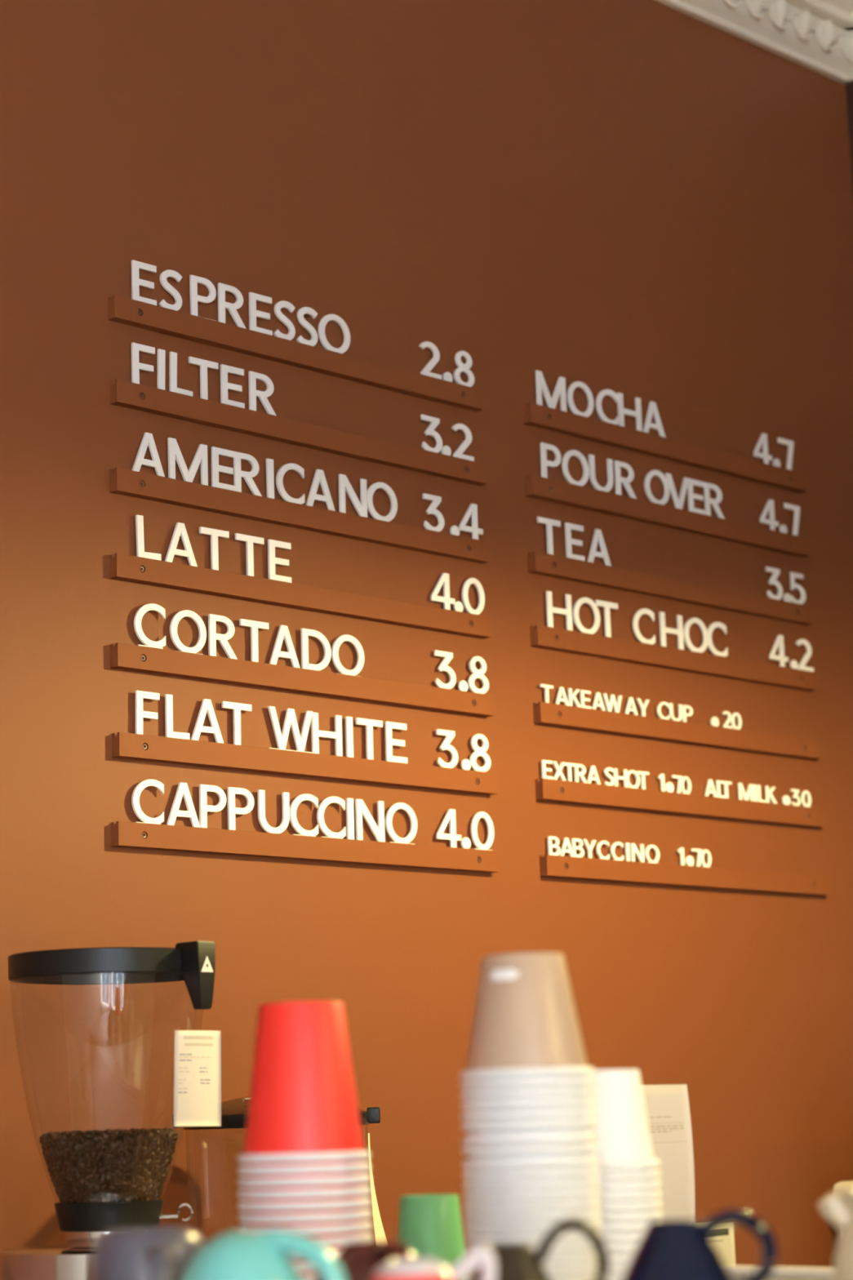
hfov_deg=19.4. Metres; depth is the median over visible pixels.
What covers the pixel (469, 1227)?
paper cup
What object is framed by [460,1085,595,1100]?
paper cup
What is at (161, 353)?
letter
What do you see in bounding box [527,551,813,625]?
rail
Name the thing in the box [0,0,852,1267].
wall
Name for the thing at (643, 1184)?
paper cup
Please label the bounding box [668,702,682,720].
letter
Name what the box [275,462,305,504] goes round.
letter
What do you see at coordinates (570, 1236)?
paper cup
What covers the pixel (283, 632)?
letter
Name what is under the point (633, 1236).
paper cup
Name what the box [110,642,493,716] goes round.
rail
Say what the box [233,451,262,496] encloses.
letter
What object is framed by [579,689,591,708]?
letter
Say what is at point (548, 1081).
paper cup
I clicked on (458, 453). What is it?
digit
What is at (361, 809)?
letter
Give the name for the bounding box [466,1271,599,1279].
paper cup
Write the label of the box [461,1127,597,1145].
paper cup
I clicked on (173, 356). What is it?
letter
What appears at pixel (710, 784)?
letter
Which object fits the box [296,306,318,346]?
letter
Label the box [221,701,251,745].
letter
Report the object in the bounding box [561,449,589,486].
letter
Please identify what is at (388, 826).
letter
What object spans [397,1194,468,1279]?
paper cup
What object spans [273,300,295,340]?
letter
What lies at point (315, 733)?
letter
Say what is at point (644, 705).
letter
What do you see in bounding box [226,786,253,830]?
letter
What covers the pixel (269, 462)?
letter
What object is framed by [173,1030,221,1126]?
paper label
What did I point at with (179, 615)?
letter
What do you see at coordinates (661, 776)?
digit
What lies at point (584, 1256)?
paper cup
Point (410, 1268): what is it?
ceramic cup
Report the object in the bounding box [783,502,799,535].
digit
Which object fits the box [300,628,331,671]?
letter
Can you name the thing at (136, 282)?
letter
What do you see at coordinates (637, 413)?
letter
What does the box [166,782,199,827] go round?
letter
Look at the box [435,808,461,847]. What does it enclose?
digit
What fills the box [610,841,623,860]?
letter
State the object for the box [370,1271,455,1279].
cup
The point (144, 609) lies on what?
letter
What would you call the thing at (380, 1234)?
paper label
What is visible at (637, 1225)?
paper cup
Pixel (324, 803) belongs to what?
letter
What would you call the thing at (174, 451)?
letter
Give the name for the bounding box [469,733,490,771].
digit
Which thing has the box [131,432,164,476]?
letter
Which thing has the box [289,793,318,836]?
letter
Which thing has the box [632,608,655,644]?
letter
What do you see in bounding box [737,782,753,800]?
letter
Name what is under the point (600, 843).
letter
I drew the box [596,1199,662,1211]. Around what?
paper cup
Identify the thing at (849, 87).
wall
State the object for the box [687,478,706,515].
letter
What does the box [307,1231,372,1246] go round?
paper cup
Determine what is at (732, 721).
digit
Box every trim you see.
[655,0,852,84]
[844,5,852,84]
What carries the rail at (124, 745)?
attached to the wall at (649, 201)
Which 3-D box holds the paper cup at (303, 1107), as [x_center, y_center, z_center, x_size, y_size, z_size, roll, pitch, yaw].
[-0.087,0.310,1.747,0.093,0.109,0.093,7,-14,-36]
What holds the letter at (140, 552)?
attached to the rail at (125, 567)
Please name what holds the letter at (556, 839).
attached to the rail at (550, 865)
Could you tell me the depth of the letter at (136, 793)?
2.79 m
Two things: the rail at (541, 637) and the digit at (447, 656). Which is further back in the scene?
the rail at (541, 637)
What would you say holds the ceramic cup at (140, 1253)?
on the espresso machine
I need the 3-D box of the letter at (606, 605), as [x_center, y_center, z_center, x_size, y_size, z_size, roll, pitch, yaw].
[0.247,-0.025,3.402,0.043,0.055,0.004,9,-15,-44]
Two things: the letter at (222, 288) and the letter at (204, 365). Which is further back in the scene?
the letter at (222, 288)
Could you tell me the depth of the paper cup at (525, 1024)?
1.69 m
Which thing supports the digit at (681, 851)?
on the rail at (550, 865)
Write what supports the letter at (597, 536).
attached to the rail at (539, 562)
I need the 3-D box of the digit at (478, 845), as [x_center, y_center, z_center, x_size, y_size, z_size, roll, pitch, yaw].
[0.071,0.245,3.167,0.040,0.053,0.004,9,-16,-43]
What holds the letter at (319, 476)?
attached to the rail at (123, 482)
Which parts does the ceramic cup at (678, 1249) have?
handle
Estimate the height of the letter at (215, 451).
0.055 m
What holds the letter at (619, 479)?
attached to the rail at (535, 486)
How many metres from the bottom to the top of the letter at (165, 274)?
0.056 m
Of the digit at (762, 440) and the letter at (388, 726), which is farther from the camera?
the digit at (762, 440)
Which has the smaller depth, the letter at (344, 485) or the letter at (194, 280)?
the letter at (194, 280)
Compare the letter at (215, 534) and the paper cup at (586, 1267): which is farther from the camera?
the letter at (215, 534)
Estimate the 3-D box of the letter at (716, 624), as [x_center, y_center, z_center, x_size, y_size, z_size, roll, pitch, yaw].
[0.416,0.001,3.564,0.044,0.055,0.004,8,-15,-44]
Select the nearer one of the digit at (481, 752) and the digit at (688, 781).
the digit at (481, 752)
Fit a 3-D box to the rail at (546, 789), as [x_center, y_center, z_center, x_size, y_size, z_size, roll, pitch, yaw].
[0.364,0.229,3.462,0.604,0.027,0.014,9,-15,-43]
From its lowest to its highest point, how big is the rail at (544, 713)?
0.027 m
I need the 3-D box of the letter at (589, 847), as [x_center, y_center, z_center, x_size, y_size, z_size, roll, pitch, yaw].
[0.216,0.280,3.303,0.025,0.029,0.004,9,-16,-43]
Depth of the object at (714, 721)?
3.53 m
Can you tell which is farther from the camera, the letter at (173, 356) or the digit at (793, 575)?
the digit at (793, 575)
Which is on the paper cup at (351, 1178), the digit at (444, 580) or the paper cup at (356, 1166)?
the paper cup at (356, 1166)
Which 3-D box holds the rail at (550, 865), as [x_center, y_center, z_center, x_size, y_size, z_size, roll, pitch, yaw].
[0.369,0.327,3.445,0.604,0.027,0.014,9,-15,-43]
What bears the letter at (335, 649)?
attached to the rail at (125, 656)
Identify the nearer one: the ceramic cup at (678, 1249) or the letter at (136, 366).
the ceramic cup at (678, 1249)
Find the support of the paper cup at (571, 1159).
on the paper cup at (580, 1171)
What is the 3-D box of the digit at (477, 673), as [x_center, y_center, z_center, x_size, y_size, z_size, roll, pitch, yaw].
[0.066,0.048,3.206,0.036,0.054,0.004,9,-15,-44]
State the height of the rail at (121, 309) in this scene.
0.027 m
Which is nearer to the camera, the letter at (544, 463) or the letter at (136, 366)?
the letter at (136, 366)
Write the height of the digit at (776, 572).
0.053 m
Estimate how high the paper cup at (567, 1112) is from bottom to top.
0.083 m
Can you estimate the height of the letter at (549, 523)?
0.055 m
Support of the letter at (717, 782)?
attached to the rail at (546, 789)
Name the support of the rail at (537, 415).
attached to the wall at (649, 201)
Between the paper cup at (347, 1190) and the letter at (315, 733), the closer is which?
the paper cup at (347, 1190)
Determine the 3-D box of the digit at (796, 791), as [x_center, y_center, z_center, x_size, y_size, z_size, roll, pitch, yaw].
[0.540,0.233,3.635,0.019,0.029,0.004,9,-15,-43]
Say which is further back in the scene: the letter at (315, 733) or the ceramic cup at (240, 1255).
the letter at (315, 733)
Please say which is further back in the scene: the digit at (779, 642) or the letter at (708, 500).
the digit at (779, 642)
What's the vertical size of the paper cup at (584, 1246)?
0.083 m
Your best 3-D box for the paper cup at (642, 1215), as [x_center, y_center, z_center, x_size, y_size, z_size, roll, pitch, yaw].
[0.132,0.380,1.787,0.072,0.070,0.072,3,-12,-23]
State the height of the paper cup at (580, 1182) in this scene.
0.083 m
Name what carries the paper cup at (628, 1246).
on the paper cup at (624, 1257)
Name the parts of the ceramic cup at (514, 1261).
handle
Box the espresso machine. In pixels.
[725,1265,834,1279]
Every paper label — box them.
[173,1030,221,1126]
[368,1133,386,1241]
[710,1225,735,1265]
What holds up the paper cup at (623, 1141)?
on the paper cup at (650, 1173)
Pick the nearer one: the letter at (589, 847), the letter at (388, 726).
the letter at (388, 726)
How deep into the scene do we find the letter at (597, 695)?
3.36 m
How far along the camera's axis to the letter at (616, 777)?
3.37 m
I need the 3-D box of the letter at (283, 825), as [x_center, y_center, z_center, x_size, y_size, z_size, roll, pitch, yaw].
[-0.180,0.205,2.926,0.047,0.055,0.004,9,-15,-43]
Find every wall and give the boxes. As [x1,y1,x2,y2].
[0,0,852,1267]
[845,82,852,189]
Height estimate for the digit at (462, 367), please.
0.054 m
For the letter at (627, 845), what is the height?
0.029 m
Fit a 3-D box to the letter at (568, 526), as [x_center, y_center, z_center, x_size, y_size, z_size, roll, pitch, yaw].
[0.202,-0.130,3.380,0.034,0.055,0.004,9,-15,-43]
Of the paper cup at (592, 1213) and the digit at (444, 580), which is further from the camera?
the digit at (444, 580)
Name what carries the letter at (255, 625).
attached to the rail at (125, 656)
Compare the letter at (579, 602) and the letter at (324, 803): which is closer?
the letter at (324, 803)
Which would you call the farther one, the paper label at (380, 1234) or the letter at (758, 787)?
the letter at (758, 787)
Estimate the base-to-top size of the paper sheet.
0.210 m
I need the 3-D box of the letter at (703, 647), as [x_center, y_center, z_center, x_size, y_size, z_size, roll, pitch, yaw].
[0.383,-0.004,3.532,0.052,0.055,0.004,9,-15,-44]
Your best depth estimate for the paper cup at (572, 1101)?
1.67 m
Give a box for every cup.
[91,1226,204,1279]
[180,1229,347,1279]
[237,1001,370,1163]
[237,1160,370,1175]
[237,1172,371,1187]
[237,1183,371,1199]
[237,1195,371,1211]
[238,1207,371,1223]
[238,1219,372,1235]
[288,1245,343,1260]
[293,1259,317,1271]
[298,1271,318,1279]
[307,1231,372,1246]
[314,1239,415,1279]
[370,1244,497,1279]
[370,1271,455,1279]
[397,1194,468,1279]
[459,952,595,1079]
[460,1075,595,1090]
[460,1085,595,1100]
[460,1096,595,1111]
[460,1106,595,1120]
[461,1117,596,1131]
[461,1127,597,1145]
[462,1142,597,1155]
[462,1151,598,1169]
[462,1166,599,1180]
[462,1176,599,1191]
[462,1186,599,1201]
[463,1197,599,1212]
[463,1208,600,1222]
[464,1218,600,1233]
[464,1229,601,1244]
[464,1240,594,1253]
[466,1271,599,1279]
[468,1261,596,1275]
[472,1217,608,1279]
[478,1250,596,1265]
[588,1069,660,1170]
[591,1168,660,1180]
[592,1178,661,1191]
[596,1188,661,1201]
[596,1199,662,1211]
[596,1208,662,1222]
[596,1219,660,1232]
[600,1231,644,1242]
[602,1273,624,1279]
[604,1241,639,1253]
[608,1252,633,1263]
[608,1262,629,1274]
[622,1208,777,1279]
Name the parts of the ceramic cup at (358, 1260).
handle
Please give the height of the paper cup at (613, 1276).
0.070 m
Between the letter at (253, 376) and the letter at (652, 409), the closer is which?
the letter at (253, 376)
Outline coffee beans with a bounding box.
[39,1127,178,1203]
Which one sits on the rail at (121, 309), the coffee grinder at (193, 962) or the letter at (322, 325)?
the letter at (322, 325)
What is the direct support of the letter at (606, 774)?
attached to the rail at (546, 789)
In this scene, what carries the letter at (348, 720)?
attached to the rail at (124, 745)
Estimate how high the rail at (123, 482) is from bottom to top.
0.027 m
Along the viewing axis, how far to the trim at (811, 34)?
3.90 m
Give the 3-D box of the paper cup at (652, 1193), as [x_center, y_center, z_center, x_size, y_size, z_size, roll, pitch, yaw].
[0.131,0.366,1.790,0.072,0.070,0.072,-11,-15,41]
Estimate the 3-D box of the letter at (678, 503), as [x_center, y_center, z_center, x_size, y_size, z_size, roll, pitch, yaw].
[0.359,-0.208,3.554,0.050,0.055,0.004,8,-15,-44]
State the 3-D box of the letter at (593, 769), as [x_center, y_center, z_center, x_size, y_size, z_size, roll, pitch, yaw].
[0.223,0.183,3.332,0.025,0.029,0.004,9,-15,-43]
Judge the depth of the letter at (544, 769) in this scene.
3.27 m
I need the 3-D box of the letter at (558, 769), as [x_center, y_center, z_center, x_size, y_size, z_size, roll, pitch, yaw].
[0.175,0.175,3.285,0.024,0.029,0.004,8,-15,-44]
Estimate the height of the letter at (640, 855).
0.029 m
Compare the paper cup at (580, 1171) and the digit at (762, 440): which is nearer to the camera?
the paper cup at (580, 1171)
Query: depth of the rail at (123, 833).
2.94 m
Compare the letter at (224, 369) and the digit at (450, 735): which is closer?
the letter at (224, 369)
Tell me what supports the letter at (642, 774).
attached to the rail at (546, 789)
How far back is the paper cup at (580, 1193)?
1.65 m
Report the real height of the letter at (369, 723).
0.055 m
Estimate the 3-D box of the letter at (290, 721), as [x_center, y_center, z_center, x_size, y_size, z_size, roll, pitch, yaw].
[-0.162,0.109,2.965,0.069,0.055,0.004,9,-15,-43]
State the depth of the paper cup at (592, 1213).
1.65 m
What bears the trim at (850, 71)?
attached to the wall at (849, 87)
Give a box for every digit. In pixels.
[418,341,441,379]
[420,414,442,453]
[422,493,444,531]
[430,573,455,609]
[433,649,456,688]
[435,728,457,768]
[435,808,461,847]
[451,423,474,461]
[453,351,474,386]
[458,503,483,539]
[461,577,484,614]
[467,656,488,693]
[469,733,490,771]
[470,811,493,850]
[657,773,665,791]
[671,774,682,793]
[677,847,684,865]
[680,776,691,794]
[691,848,702,866]
[701,849,711,867]
[721,711,733,728]
[730,712,742,729]
[753,433,772,464]
[760,499,778,530]
[764,566,782,599]
[768,635,788,666]
[777,437,793,470]
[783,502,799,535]
[789,571,806,604]
[790,788,800,805]
[795,639,813,671]
[800,790,811,807]
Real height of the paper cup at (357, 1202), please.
0.109 m
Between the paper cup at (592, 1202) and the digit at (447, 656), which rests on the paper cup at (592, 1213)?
the paper cup at (592, 1202)
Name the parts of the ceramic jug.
spout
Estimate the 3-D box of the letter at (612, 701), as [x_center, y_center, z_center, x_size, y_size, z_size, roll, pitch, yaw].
[0.253,0.089,3.382,0.037,0.029,0.004,8,-15,-44]
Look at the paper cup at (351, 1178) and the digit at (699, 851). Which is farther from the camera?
the digit at (699, 851)
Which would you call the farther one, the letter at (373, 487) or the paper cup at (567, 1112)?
the letter at (373, 487)
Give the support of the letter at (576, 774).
attached to the rail at (546, 789)
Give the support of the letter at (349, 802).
attached to the rail at (123, 833)
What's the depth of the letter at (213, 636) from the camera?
2.91 m
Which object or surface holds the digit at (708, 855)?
on the rail at (550, 865)
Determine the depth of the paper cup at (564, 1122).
1.66 m
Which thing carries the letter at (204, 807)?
attached to the rail at (123, 833)
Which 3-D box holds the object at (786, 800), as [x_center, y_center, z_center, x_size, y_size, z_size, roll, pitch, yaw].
[0.523,0.235,3.618,0.015,0.019,0.004,9,-15,-43]
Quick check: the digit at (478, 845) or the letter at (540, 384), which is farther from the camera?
the letter at (540, 384)
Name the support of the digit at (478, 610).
on the rail at (125, 567)
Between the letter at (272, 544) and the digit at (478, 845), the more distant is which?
the digit at (478, 845)
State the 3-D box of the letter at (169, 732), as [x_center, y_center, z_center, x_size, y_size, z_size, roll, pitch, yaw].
[-0.285,0.091,2.847,0.033,0.055,0.004,9,-15,-44]
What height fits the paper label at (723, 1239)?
0.075 m
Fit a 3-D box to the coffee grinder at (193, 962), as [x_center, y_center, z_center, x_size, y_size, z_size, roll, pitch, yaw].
[-0.307,0.692,2.415,0.219,0.781,0.219,-1,-11,-5]
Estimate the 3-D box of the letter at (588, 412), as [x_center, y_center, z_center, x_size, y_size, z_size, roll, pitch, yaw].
[0.213,-0.330,3.436,0.052,0.055,0.004,9,-15,-43]
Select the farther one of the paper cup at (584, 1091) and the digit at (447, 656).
the digit at (447, 656)
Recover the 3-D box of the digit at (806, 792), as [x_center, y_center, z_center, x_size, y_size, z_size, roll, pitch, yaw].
[0.557,0.236,3.652,0.021,0.030,0.004,8,-15,-44]
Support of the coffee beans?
on the coffee grinder at (193, 962)
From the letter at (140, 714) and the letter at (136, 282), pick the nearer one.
the letter at (140, 714)
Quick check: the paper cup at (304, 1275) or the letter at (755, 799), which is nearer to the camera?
the paper cup at (304, 1275)
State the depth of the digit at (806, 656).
3.70 m
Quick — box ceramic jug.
[817,1189,852,1279]
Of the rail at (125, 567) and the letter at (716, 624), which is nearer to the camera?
the rail at (125, 567)
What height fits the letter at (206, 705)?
0.055 m
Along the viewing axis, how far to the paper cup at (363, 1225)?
1.69 m
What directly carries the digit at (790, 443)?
on the rail at (537, 415)
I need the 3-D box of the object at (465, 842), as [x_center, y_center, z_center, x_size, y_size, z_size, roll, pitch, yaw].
[0.050,0.259,3.142,0.015,0.019,0.004,10,-16,-43]
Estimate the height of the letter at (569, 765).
0.029 m
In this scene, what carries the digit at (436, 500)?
on the rail at (123, 482)
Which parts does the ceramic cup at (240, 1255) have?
handle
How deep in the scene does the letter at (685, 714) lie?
3.49 m
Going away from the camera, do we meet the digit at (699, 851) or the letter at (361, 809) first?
the letter at (361, 809)
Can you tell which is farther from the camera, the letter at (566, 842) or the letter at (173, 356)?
the letter at (566, 842)
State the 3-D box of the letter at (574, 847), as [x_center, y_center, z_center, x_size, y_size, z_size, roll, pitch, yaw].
[0.200,0.277,3.288,0.021,0.029,0.004,9,-15,-43]
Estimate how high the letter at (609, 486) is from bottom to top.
0.055 m
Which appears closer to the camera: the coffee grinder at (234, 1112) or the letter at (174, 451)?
the coffee grinder at (234, 1112)
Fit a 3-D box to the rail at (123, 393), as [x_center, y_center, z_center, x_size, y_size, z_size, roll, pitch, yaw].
[-0.143,-0.251,3.065,0.604,0.027,0.014,9,-15,-43]
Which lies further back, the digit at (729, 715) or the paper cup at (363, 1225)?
the digit at (729, 715)
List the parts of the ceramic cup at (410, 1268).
handle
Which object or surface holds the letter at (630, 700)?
attached to the rail at (544, 713)
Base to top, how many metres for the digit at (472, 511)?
0.053 m
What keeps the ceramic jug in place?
on the espresso machine
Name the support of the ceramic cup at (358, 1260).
on the espresso machine
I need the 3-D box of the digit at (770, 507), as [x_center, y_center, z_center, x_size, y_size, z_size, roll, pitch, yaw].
[0.509,-0.184,3.698,0.042,0.053,0.004,10,-16,-43]
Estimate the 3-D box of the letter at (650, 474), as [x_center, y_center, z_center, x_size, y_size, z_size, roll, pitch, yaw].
[0.327,-0.213,3.523,0.052,0.055,0.004,9,-16,-43]
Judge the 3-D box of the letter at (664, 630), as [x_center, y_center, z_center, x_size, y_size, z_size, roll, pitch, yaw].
[0.344,-0.010,3.495,0.047,0.055,0.004,9,-15,-43]
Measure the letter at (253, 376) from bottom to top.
0.055 m
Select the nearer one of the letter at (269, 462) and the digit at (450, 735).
the letter at (269, 462)
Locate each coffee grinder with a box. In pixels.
[0,940,215,1279]
[172,1096,380,1226]
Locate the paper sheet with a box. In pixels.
[641,1084,694,1220]
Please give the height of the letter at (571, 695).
0.029 m
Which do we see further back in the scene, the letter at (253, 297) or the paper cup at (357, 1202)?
the letter at (253, 297)
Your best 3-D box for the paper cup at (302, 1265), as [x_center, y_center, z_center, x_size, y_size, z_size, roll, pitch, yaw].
[-0.085,0.381,1.733,0.093,0.109,0.093,-8,-13,30]
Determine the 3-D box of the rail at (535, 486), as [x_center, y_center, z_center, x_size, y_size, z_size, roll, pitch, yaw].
[0.354,-0.173,3.542,0.604,0.027,0.014,9,-15,-43]
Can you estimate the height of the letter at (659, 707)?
0.030 m
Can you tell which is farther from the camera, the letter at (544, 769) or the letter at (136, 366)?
the letter at (544, 769)
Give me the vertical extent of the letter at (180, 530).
0.055 m
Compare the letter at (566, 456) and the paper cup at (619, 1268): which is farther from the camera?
the letter at (566, 456)
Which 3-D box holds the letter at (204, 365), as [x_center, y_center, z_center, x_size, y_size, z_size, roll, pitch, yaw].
[-0.265,-0.306,2.956,0.043,0.055,0.004,9,-15,-44]
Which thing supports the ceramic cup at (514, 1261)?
on the espresso machine
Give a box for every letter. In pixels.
[131,259,156,305]
[131,342,155,384]
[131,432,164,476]
[131,779,164,824]
[133,603,165,648]
[134,690,159,734]
[135,515,161,560]
[156,348,165,390]
[158,269,182,311]
[164,522,197,566]
[164,693,189,739]
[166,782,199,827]
[167,437,208,485]
[168,351,192,396]
[169,609,206,654]
[188,356,218,399]
[189,274,216,320]
[191,698,223,743]
[199,526,229,570]
[199,784,226,827]
[208,613,237,659]
[211,446,235,491]
[217,282,246,328]
[220,364,244,408]
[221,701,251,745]
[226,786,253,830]
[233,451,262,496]
[234,533,264,576]
[239,618,268,662]
[248,292,272,335]
[248,370,275,415]
[257,789,289,833]
[266,458,274,498]
[267,539,291,582]
[267,706,313,753]
[269,625,299,667]
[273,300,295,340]
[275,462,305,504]
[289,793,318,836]
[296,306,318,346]
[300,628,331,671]
[306,469,335,511]
[311,712,342,755]
[316,795,346,838]
[318,314,350,353]
[331,635,364,676]
[337,473,367,517]
[345,716,353,757]
[346,798,354,839]
[355,717,382,759]
[355,799,385,841]
[367,482,397,521]
[384,721,407,763]
[385,802,417,844]
[535,370,566,411]
[537,516,560,554]
[539,442,561,478]
[539,684,553,702]
[541,760,553,779]
[545,591,573,631]
[546,835,560,855]
[552,760,565,780]
[555,686,568,705]
[560,837,573,856]
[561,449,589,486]
[564,522,585,560]
[564,762,575,781]
[566,381,594,417]
[567,688,581,706]
[571,838,584,857]
[573,597,599,634]
[573,764,586,782]
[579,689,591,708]
[582,839,596,857]
[586,765,600,784]
[587,528,611,566]
[588,453,613,492]
[591,692,605,711]
[595,389,618,424]
[595,600,617,637]
[595,840,609,859]
[602,693,622,712]
[604,767,614,785]
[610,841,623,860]
[613,460,636,498]
[613,768,627,787]
[617,392,642,431]
[624,697,637,715]
[625,843,630,861]
[626,769,639,788]
[630,843,644,862]
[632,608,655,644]
[635,697,649,716]
[636,771,648,789]
[643,401,665,437]
[644,470,670,505]
[644,844,659,863]
[657,702,669,719]
[658,611,684,649]
[665,472,688,509]
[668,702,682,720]
[682,705,693,722]
[683,617,708,653]
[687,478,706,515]
[703,482,724,519]
[704,779,717,797]
[706,622,728,657]
[715,780,726,798]
[720,780,731,798]
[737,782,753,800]
[752,784,757,801]
[756,785,766,802]
[764,786,777,803]
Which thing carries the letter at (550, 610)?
attached to the rail at (541, 637)
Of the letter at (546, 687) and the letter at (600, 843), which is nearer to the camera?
the letter at (546, 687)
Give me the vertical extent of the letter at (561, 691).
0.029 m
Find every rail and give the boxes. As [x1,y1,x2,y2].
[107,294,483,411]
[109,378,486,485]
[109,467,488,563]
[109,553,491,638]
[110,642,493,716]
[111,732,497,795]
[111,821,499,872]
[522,402,805,492]
[524,475,809,557]
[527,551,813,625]
[529,624,817,691]
[533,702,821,759]
[534,777,824,827]
[539,854,829,895]
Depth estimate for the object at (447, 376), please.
3.25 m
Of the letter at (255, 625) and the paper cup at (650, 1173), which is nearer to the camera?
the paper cup at (650, 1173)
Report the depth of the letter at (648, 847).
3.39 m
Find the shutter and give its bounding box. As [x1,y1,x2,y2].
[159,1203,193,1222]
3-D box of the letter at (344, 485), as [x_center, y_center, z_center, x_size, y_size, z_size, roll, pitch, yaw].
[-0.091,-0.176,3.099,0.045,0.055,0.004,9,-15,-43]
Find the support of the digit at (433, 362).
on the rail at (121, 309)
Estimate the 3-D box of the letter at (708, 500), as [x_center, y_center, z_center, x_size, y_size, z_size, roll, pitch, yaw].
[0.418,-0.199,3.611,0.042,0.055,0.004,9,-15,-43]
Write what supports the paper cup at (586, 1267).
on the paper cup at (588, 1276)
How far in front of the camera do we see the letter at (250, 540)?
2.96 m
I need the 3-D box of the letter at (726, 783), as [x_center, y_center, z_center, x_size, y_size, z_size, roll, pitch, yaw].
[0.424,0.215,3.525,0.023,0.029,0.004,9,-15,-43]
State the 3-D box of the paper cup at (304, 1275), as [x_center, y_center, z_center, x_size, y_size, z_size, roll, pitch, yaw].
[-0.085,0.389,1.731,0.093,0.109,0.093,2,-12,-18]
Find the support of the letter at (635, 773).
attached to the rail at (546, 789)
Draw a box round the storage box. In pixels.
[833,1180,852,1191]
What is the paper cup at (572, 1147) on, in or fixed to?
on the paper cup at (571, 1159)
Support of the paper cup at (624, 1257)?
on the paper cup at (619, 1268)
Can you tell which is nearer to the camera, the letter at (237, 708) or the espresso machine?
the espresso machine
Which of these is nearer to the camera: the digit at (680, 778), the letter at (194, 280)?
the letter at (194, 280)
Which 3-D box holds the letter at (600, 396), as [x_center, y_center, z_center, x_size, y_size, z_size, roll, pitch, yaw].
[0.252,-0.324,3.473,0.044,0.055,0.004,9,-15,-43]

